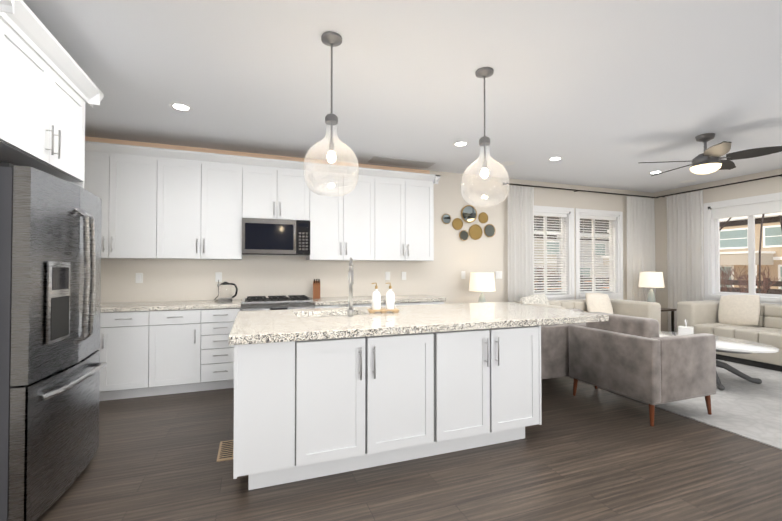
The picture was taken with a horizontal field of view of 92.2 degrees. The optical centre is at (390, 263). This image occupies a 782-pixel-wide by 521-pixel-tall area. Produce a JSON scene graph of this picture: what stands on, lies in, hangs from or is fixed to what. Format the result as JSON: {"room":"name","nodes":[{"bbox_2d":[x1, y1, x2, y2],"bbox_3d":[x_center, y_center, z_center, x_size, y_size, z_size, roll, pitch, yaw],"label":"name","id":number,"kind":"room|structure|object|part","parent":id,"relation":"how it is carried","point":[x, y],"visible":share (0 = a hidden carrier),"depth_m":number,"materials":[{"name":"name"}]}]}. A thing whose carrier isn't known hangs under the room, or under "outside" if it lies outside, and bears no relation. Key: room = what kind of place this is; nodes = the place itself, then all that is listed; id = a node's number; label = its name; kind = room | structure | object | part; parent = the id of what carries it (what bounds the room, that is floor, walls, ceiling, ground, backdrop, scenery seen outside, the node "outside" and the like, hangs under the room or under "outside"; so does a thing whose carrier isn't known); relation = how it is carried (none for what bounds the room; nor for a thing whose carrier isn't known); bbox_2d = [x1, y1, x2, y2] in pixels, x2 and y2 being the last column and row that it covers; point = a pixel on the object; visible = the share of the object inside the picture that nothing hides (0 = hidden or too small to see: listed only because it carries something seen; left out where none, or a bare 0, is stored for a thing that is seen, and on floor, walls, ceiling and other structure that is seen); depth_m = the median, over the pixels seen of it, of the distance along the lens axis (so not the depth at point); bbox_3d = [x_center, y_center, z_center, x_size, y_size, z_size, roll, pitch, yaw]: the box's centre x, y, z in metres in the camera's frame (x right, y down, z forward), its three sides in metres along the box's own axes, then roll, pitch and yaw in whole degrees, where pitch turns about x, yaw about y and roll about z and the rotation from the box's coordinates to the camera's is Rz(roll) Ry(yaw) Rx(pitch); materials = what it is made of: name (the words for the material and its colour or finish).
{"room":"kitchen and living room","nodes":[
{"label":"kitchen and living room","id":0,"kind":"room"},
{"bbox_2d":[0,0,103,187],"bbox_3d":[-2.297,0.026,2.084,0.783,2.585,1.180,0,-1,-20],"label":"upper cabinet","id":1,"kind":"object","parent":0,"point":[49,89],"visible":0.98,"depth_m":2.11,"materials":[{"name":"white wood"}]},
{"bbox_2d":[85,136,655,303],"bbox_3d":[0.750,-0.001,5.658,9.260,2.740,0.153,0,-1,-20],"label":"wall","id":2,"kind":"structure","parent":0,"point":[455,255],"depth_m":5.28,"materials":[{"name":"beige paint"}]},
{"bbox_2d":[84,141,163,258],"bbox_3d":[-2.939,-0.643,4.055,0.915,1.171,0.350,0,-1,-20],"label":"upper cabinet","id":3,"kind":"object","parent":2,"relation":"attached to","point":[160,203],"depth_m":3.94,"materials":[{"name":"white wood"}]},
{"bbox_2d":[135,273,142,282],"bbox_3d":[-2.850,0.160,4.259,0.072,0.116,0.010,0,-1,-20],"label":"wall outlet","id":4,"kind":"object","parent":2,"relation":"attached to","point":[139,277],"depth_m":4.26,"materials":[{"name":"white plastic"}]},
{"bbox_2d":[164,149,247,259],"bbox_3d":[-2.166,-0.639,4.337,0.972,1.171,0.350,0,-1,-20],"label":"upper cabinet","id":5,"kind":"object","parent":2,"relation":"attached to","point":[205,194],"depth_m":4.18,"materials":[{"name":"white wood"}]},
{"bbox_2d":[215,272,221,281],"bbox_3d":[-2.079,0.159,4.540,0.072,0.116,0.010,0,-1,-20],"label":"wall outlet","id":6,"kind":"object","parent":2,"relation":"attached to","point":[218,275],"depth_m":4.54,"materials":[{"name":"white plastic"}]},
{"bbox_2d":[240,209,295,256],"bbox_3d":[-1.469,-0.344,4.533,0.594,0.485,0.451,0,-1,-20],"label":"upper cabinet","id":7,"kind":"object","parent":2,"relation":"attached to","point":[262,233],"depth_m":4.36,"materials":[{"name":"white wood"}]},
{"bbox_2d":[242,218,309,255],"bbox_3d":[-1.390,-0.310,4.561,0.761,0.416,0.451,0,-1,-20],"label":"microwave","id":8,"kind":"object","parent":7,"relation":"in","point":[260,236],"depth_m":4.38,"materials":[{"name":"silver metal"}]},
{"bbox_2d":[248,157,311,212],"bbox_3d":[-1.408,-0.873,4.617,0.765,0.696,0.350,0,-1,-20],"label":"upper cabinet","id":9,"kind":"object","parent":2,"relation":"attached to","point":[275,186],"depth_m":4.46,"materials":[{"name":"white wood"}]},
{"bbox_2d":[296,213,311,256],"bbox_3d":[-1.126,-0.343,4.658,0.198,0.485,0.451,0,-1,-20],"label":"upper cabinet","id":10,"kind":"object","parent":2,"relation":"attached to","point":[303,220],"depth_m":4.49,"materials":[{"name":"white wood"}]},
{"bbox_2d":[306,163,379,260],"bbox_3d":[-0.658,-0.631,4.887,0.951,1.171,0.350,0,-1,-20],"label":"upper cabinet","id":11,"kind":"object","parent":2,"relation":"attached to","point":[347,226],"depth_m":4.74,"materials":[{"name":"white wood"}]},
{"bbox_2d":[385,272,389,279],"bbox_3d":[-0.045,0.169,5.281,0.072,0.116,0.010,0,-1,-20],"label":"wall outlet","id":12,"kind":"object","parent":2,"relation":"attached to","point":[387,274],"depth_m":5.28,"materials":[{"name":"white plastic"}]},
{"bbox_2d":[402,272,405,279],"bbox_3d":[0.185,0.170,5.365,0.072,0.116,0.010,0,-1,-20],"label":"wall outlet","id":13,"kind":"object","parent":2,"relation":"attached to","point":[403,273],"depth_m":5.36,"materials":[{"name":"white plastic"}]},
{"bbox_2d":[380,169,435,260],"bbox_3d":[0.100,-0.628,5.163,0.905,1.171,0.350,0,-1,-20],"label":"upper cabinet","id":14,"kind":"object","parent":2,"relation":"attached to","point":[406,199],"depth_m":5.01,"materials":[{"name":"white wood"}]},
{"bbox_2d":[461,271,464,278],"bbox_3d":[1.096,0.170,5.698,0.072,0.116,0.010,0,-1,-20],"label":"wall outlet","id":15,"kind":"object","parent":2,"relation":"attached to","point":[462,272],"depth_m":5.69,"materials":[{"name":"white plastic"}]},
{"bbox_2d":[442,205,494,240],"bbox_3d":[1.197,-0.623,5.732,0.939,0.547,0.028,0,-1,-20],"label":"art","id":16,"kind":"object","parent":2,"relation":"attached to","point":[468,213],"visible":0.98,"depth_m":5.73,"materials":[{"name":"gold glass"}]},
{"bbox_2d":[496,271,501,278],"bbox_3d":[1.697,0.173,5.917,0.120,0.116,0.010,0,-1,-20],"label":"wall outlet","id":17,"kind":"object","parent":2,"relation":"attached to","point":[498,273],"depth_m":5.92,"materials":[{"name":"white plastic"}]},
{"bbox_2d":[534,205,622,300],"bbox_3d":[3.178,-0.150,6.531,2.130,1.605,0.180,0,-1,-20],"label":"window","id":18,"kind":"structure","parent":2,"relation":"in","point":[569,294],"depth_m":6.49,"materials":[{"name":"white"}]},
{"bbox_2d":[534,212,615,293],"bbox_3d":[3.179,-0.175,6.529,1.920,1.356,0.055,0,-1,-20],"label":"window blinds","id":19,"kind":"object","parent":18,"relation":"attached to","point":[583,233],"visible":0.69,"depth_m":6.57,"materials":[{"name":"white plastic"}]},
{"bbox_2d":[503,182,656,301],"bbox_3d":[3.355,0.048,6.453,3.460,2.625,0.139,0,-1,-20],"label":"curtains","id":20,"kind":"object","parent":2,"relation":"hanging from","point":[640,234],"visible":0.58,"depth_m":6.04,"materials":[{"name":"white fabric"}]},
{"bbox_2d":[23,0,781,192],"bbox_3d":[2.076,-1.472,2.039,9.260,0.100,7.900,0,-1,-20],"label":"ceiling","id":21,"kind":"structure","parent":0,"point":[611,94],"depth_m":2.88,"materials":[{"name":"white paint"}]},
{"bbox_2d":[169,102,192,111],"bbox_3d":[-1.867,-1.399,3.348,0.181,0.007,0.186,0,-1,-20],"label":"recessed light","id":22,"kind":"object","parent":21,"relation":"in","point":[183,107],"depth_m":3.35,"materials":[{"name":"white plastic"}]},
{"bbox_2d":[303,31,358,196],"bbox_3d":[-0.372,-0.922,2.352,0.344,0.990,0.344,0,-1,-20],"label":"pendant light","id":23,"kind":"object","parent":21,"relation":"hanging from","point":[331,39],"visible":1,"depth_m":2.33,"materials":[{"name":"clear glass"}]},
{"bbox_2d":[368,156,434,167],"bbox_3d":[0.150,-1.374,5.091,0.885,0.007,0.302,0,-1,-20],"label":"air vent","id":24,"kind":"object","parent":21,"relation":"in","point":[374,159],"depth_m":5.09,"materials":[{"name":"white metal"}]},
{"bbox_2d":[452,141,468,146],"bbox_3d":[0.802,-1.385,4.333,0.183,0.007,0.183,0,-1,-20],"label":"recessed light","id":25,"kind":"object","parent":21,"relation":"in","point":[460,143],"depth_m":4.33,"materials":[{"name":"white plastic"}]},
{"bbox_2d":[461,67,508,206],"bbox_3d":[0.685,-0.916,2.753,0.344,0.990,0.344,0,-1,-20],"label":"pendant light","id":26,"kind":"object","parent":21,"relation":"hanging from","point":[484,73],"visible":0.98,"depth_m":2.73,"materials":[{"name":"clear glass"}]},
{"bbox_2d":[500,161,514,165],"bbox_3d":[1.590,-1.374,5.136,0.190,0.007,0.199,0,-1,-20],"label":"recessed light","id":27,"kind":"object","parent":21,"relation":"in","point":[507,163],"depth_m":5.15,"materials":[{"name":"white plastic"}]},
{"bbox_2d":[548,157,562,160],"bbox_3d":[2.144,-1.377,4.920,0.177,0.007,0.164,0,-1,-20],"label":"recessed light","id":28,"kind":"object","parent":21,"relation":"in","point":[552,158],"depth_m":4.92,"materials":[{"name":"white plastic"}]},
{"bbox_2d":[640,133,781,175],"bbox_3d":[3.435,-1.186,4.121,1.255,0.412,1.262,0,-1,-20],"label":"ceiling fan","id":29,"kind":"object","parent":21,"relation":"hanging from","point":[709,160],"visible":1,"depth_m":3.97,"materials":[{"name":"grey metal"}]},
{"bbox_2d":[36,376,781,520],"bbox_3d":[2.076,1.368,1.999,9.260,0.100,7.900,0,-1,-20],"label":"floor","id":30,"kind":"structure","parent":0,"point":[588,452],"depth_m":2.34,"materials":[{"name":"brown wood"}]},
{"bbox_2d":[0,162,106,520],"bbox_3d":[-2.216,0.419,2.108,0.900,1.800,0.900,0,-1,-20],"label":"fridge","id":31,"kind":"object","parent":30,"relation":"on","point":[51,365],"visible":1,"depth_m":1.93,"materials":[{"name":"grey metal"}]},
{"bbox_2d":[98,313,155,400],"bbox_3d":[-2.891,0.908,3.902,0.915,0.875,0.630,0,-1,-20],"label":"base cabinet","id":32,"kind":"object","parent":30,"relation":"on","point":[127,340],"depth_m":3.69,"materials":[{"name":"white wood"}]},
{"bbox_2d":[100,301,239,312],"bbox_3d":[-2.519,0.450,4.037,1.703,0.045,0.643,0,-1,-20],"label":"countertop","id":33,"kind":"structure","parent":32,"relation":"on","point":[118,307],"depth_m":3.89,"materials":[{"name":"beige stone"}]},
{"bbox_2d":[217,282,237,301],"bbox_3d":[-1.900,0.317,4.375,0.226,0.226,0.156,0,-1,-20],"label":"kettle","id":34,"kind":"object","parent":33,"relation":"on","point":[220,299],"visible":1,"depth_m":4.34,"materials":[{"name":"clear glass"}]},
{"bbox_2d":[156,309,203,394],"bbox_3d":[-2.328,0.911,4.107,0.526,0.875,0.630,0,-1,-20],"label":"base cabinet","id":35,"kind":"object","parent":30,"relation":"on","point":[179,332],"depth_m":3.85,"materials":[{"name":"white wood"}]},
{"bbox_2d":[200,309,239,390],"bbox_3d":[-1.930,0.913,4.252,0.440,0.875,0.630,0,-1,-20],"label":"base cabinet","id":36,"kind":"object","parent":30,"relation":"on","point":[217,371],"depth_m":3.96,"materials":[{"name":"white wood"}]},
{"bbox_2d":[217,440,233,461],"bbox_3d":[-1.168,1.324,2.679,0.110,0.008,0.300,0,-1,-20],"label":"floor vent","id":37,"kind":"object","parent":30,"relation":"in","point":[225,451],"visible":0.85,"depth_m":2.66,"materials":[{"name":"beige metal"}]},
{"bbox_2d":[240,297,319,310],"bbox_3d":[-1.312,0.896,4.454,0.840,0.915,0.639,0,-1,-20],"label":"stove","id":38,"kind":"object","parent":30,"relation":"on","point":[312,303],"depth_m":4.19,"materials":[{"name":"silver metal"}]},
{"bbox_2d":[244,297,307,300],"bbox_3d":[-1.361,0.408,4.493,0.710,0.028,0.445,0,-1,-20],"label":"cooktop","id":39,"kind":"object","parent":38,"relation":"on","point":[248,298],"depth_m":4.37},
{"bbox_2d":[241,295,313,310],"bbox_3d":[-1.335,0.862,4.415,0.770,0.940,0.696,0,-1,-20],"label":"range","id":40,"kind":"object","parent":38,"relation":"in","point":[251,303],"depth_m":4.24,"materials":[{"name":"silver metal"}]},
{"bbox_2d":[320,295,446,304],"bbox_3d":[-0.184,0.462,4.888,1.698,0.045,0.643,0,-1,-20],"label":"countertop","id":41,"kind":"structure","parent":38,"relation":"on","point":[323,300],"depth_m":4.66,"materials":[{"name":"beige stone"}]},
{"bbox_2d":[313,279,319,298],"bbox_3d":[-0.945,0.312,4.780,0.090,0.249,0.133,0,-1,-12],"label":"knife block","id":42,"kind":"object","parent":41,"relation":"on","point":[316,289],"visible":1,"depth_m":4.72,"materials":[{"name":"brown wood"}]},
{"bbox_2d":[320,305,359,307],"bbox_3d":[-0.734,0.919,4.688,0.526,0.875,0.630,0,-1,-20],"label":"base cabinet","id":43,"kind":"object","parent":30,"relation":"on","point":[321,306],"depth_m":4.38,"materials":[{"name":"white"}]},
{"bbox_2d":[229,325,541,489],"bbox_3d":[-0.084,0.897,3.033,2.131,0.870,1.310,0,-1,-20],"label":"kitchen island","id":44,"kind":"object","parent":30,"relation":"on","point":[319,392],"depth_m":2.39,"materials":[{"name":"white wood"}]},
{"bbox_2d":[229,302,608,340],"bbox_3d":[0.204,0.439,3.176,2.820,0.050,1.330,0,-1,-20],"label":"island countertop","id":45,"kind":"structure","parent":44,"relation":"on","point":[260,325],"depth_m":2.77,"materials":[{"name":"beige stone"}]},
{"bbox_2d":[305,313,340,316],"bbox_3d":[-0.509,0.558,3.175,0.604,0.212,0.424,0,-1,-20],"label":"sink","id":46,"kind":"object","parent":45,"relation":"in","point":[306,314],"depth_m":3.34,"materials":[{"name":"white ceramic"}]},
{"bbox_2d":[337,257,356,316],"bbox_3d":[-0.364,0.184,3.059,0.171,0.457,0.223,0,-1,-20],"label":"faucet","id":47,"kind":"object","parent":45,"relation":"on","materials":[{"name":"silver metal"}]},
{"bbox_2d":[368,283,398,312],"bbox_3d":[-0.066,0.287,3.234,0.260,0.254,0.130,0,-1,-8],"label":"soap tray","id":48,"kind":"object","parent":45,"relation":"on","point":[376,300],"visible":1,"depth_m":3.21,"materials":[{"name":"beige wood"}]},
{"bbox_2d":[395,301,423,305],"bbox_3d":[0.067,0.923,4.980,0.521,0.875,0.630,0,-1,-20],"label":"base cabinet","id":49,"kind":"object","parent":30,"relation":"on","point":[405,302],"depth_m":4.73,"materials":[{"name":"white"}]},
{"bbox_2d":[424,301,443,304],"bbox_3d":[0.418,0.925,5.108,0.350,0.875,0.630,0,-1,-20],"label":"base cabinet","id":50,"kind":"object","parent":30,"relation":"on","point":[425,302],"depth_m":4.82,"materials":[{"name":"white"}]},
{"bbox_2d":[541,308,597,388],"bbox_3d":[1.720,0.926,4.297,0.870,0.851,0.830,0,-1,-20],"label":"velvet chair","id":51,"kind":"object","parent":30,"relation":"on","point":[554,351],"visible":0.17,"depth_m":3.84,"materials":[{"name":"grey fabric"}]},
{"bbox_2d":[639,272,676,331],"bbox_3d":[4.489,0.761,6.485,0.500,1.242,0.500,0,-1,-20],"label":"light","id":52,"kind":"object","parent":30,"relation":"on","point":[651,280],"depth_m":6.36,"materials":[{"name":"white fabric"}]},
{"bbox_3d":[4.489,1.071,6.480,0.500,0.620,0.500,0,-1,-20],"label":"table lamp on the corner table","id":53,"kind":"part","parent":52,"relation":"part of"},
{"bbox_2d":[567,359,781,449],"bbox_3d":[4.032,1.343,4.123,3.330,0.010,3.550,0,-1,-20],"label":"rug","id":54,"kind":"object","parent":30,"relation":"on","point":[740,406],"visible":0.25,"depth_m":3.51,"materials":[{"name":"grey carpet"}]},
{"bbox_2d":[511,299,660,330],"bbox_3d":[2.931,0.969,5.690,2.070,0.780,0.940,0,-1,-20],"label":"sofa","id":55,"kind":"object","parent":54,"relation":"on","point":[645,309],"visible":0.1,"depth_m":5.79,"materials":[{"name":"grey fabric"}]},
{"bbox_2d":[520,293,549,304],"bbox_3d":[2.145,0.677,5.514,0.519,0.472,0.208,0,-1,-20],"label":"pillow","id":56,"kind":"object","parent":55,"relation":"on","point":[537,299],"visible":0.29,"depth_m":5.50,"materials":[{"name":"white fabric"}]},
{"bbox_2d":[585,293,613,313],"bbox_3d":[3.291,0.682,5.932,0.503,0.453,0.204,0,-1,-20],"label":"pillow","id":57,"kind":"object","parent":55,"relation":"on","point":[598,302],"visible":0.6,"depth_m":5.88,"materials":[{"name":"fabric"}]},
{"bbox_2d":[569,312,715,425],"bbox_3d":[2.349,0.905,3.579,0.830,0.851,0.870,0,-1,-20],"label":"velvet chair","id":58,"kind":"object","parent":54,"relation":"on","point":[637,358],"visible":0.94,"depth_m":3.23,"materials":[{"name":"grey fabric"}]},
{"bbox_2d":[659,331,778,389],"bbox_3d":[3.683,1.113,4.398,0.850,0.455,1.250,0,-1,-20],"label":"coffee table","id":59,"kind":"object","parent":54,"relation":"on","point":[731,345],"visible":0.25,"depth_m":4.12,"materials":[{"name":"white"}]},
{"bbox_2d":[678,319,693,334],"bbox_3d":[3.449,0.767,4.402,0.140,0.235,0.140,-1,-1,40],"label":"tissue box","id":60,"kind":"object","parent":59,"relation":"on","point":[685,330],"visible":0.56,"depth_m":4.36,"materials":[{"name":"white cardboard"}]},
{"bbox_2d":[677,300,781,371],"bbox_3d":[5.222,0.958,4.908,0.940,0.780,2.300,0,-1,-20],"label":"sofa","id":61,"kind":"object","parent":54,"relation":"on","point":[700,316],"visible":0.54,"depth_m":5.23,"materials":[{"name":"grey fabric"}]},
{"bbox_2d":[718,295,759,325],"bbox_3d":[5.104,0.677,5.529,0.205,0.455,0.505,0,-1,-20],"label":"pillow","id":62,"kind":"object","parent":61,"relation":"on","point":[742,310],"visible":0.96,"depth_m":5.46,"materials":[{"name":"fabric"}]},
{"bbox_3d":[1.300,1.055,5.360,0.500,0.620,0.500,0,-1,-20],"label":"light","id":63,"kind":"object","parent":30,"relation":"on","visible":0},
{"bbox_2d":[469,273,494,302],"bbox_3d":[1.300,0.434,5.369,0.370,0.620,0.370,0,-1,-20],"label":"table lamp","id":64,"kind":"object","parent":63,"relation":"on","point":[482,282],"visible":0.69,"depth_m":5.23,"materials":[{"name":"white fabric"}]},
{"bbox_2d":[652,168,781,330],"bbox_3d":[6.383,-0.031,3.504,0.150,2.740,7.740,0,-1,-20],"label":"wall","id":65,"kind":"structure","parent":0,"point":[774,184],"depth_m":6.32,"materials":[{"name":"beige paint"}]},
{"bbox_2d":[657,174,781,331],"bbox_3d":[5.540,0.038,5.393,0.138,2.616,3.370,0,-1,-20],"label":"curtains","id":66,"kind":"object","parent":65,"relation":"hanging from","point":[685,268],"visible":0.77,"depth_m":6.53,"materials":[{"name":"white fabric"}]},
{"bbox_2d":[703,192,781,303],"bbox_3d":[5.535,-0.196,5.789,0.180,1.655,1.200,0,-1,-20],"label":"window","id":67,"kind":"structure","parent":65,"relation":"in","point":[749,207],"depth_m":5.98,"materials":[{"name":"white"}]},
{"bbox_3d":[11.778,2.177,25.537,120.000,0.750,120.000,0,-1,-20],"label":"ground","id":68,"kind":"structure","parent":0,"visible":0},
{"bbox_2d":[534,216,560,276],"bbox_3d":[7.703,-1.139,36.765,14.999,7.500,9.200,0,-1,-20],"label":"house","id":69,"kind":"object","parent":68,"relation":"on","point":[557,221],"depth_m":34.88,"materials":[{"name":"white"}]},
{"bbox_2d":[580,219,597,276],"bbox_3d":[22.627,-1.047,43.270,16.500,7.500,9.200,0,-1,-20],"label":"house","id":70,"kind":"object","parent":68,"relation":"on","point":[583,221],"depth_m":37.93,"materials":[{"name":"white"}]},
{"bbox_2d":[534,276,781,294],"bbox_3d":[2.152,1.221,3.998,19.150,1.850,22.100,0,-1,-20],"label":"fence","id":71,"kind":"object","parent":68,"relation":"on","point":[773,291],"depth_m":10.98,"materials":[{"name":"brown wood"}]},
{"bbox_2d":[534,214,781,293],"bbox_3d":[7.339,0.290,12.440,6.084,2.768,11.638,0,-1,-20],"label":"tree","id":72,"kind":"object","parent":68,"relation":"on","point":[759,285],"depth_m":8.72,"materials":[{"name":"brown plant"}]},
{"bbox_2d":[598,212,781,288],"bbox_3d":[25.986,-1.100,25.441,10.400,7.100,19.000,0,-1,-20],"label":"house","id":73,"kind":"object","parent":68,"relation":"on","point":[774,224],"depth_m":23.70,"materials":[{"name":"white"}]}
]}

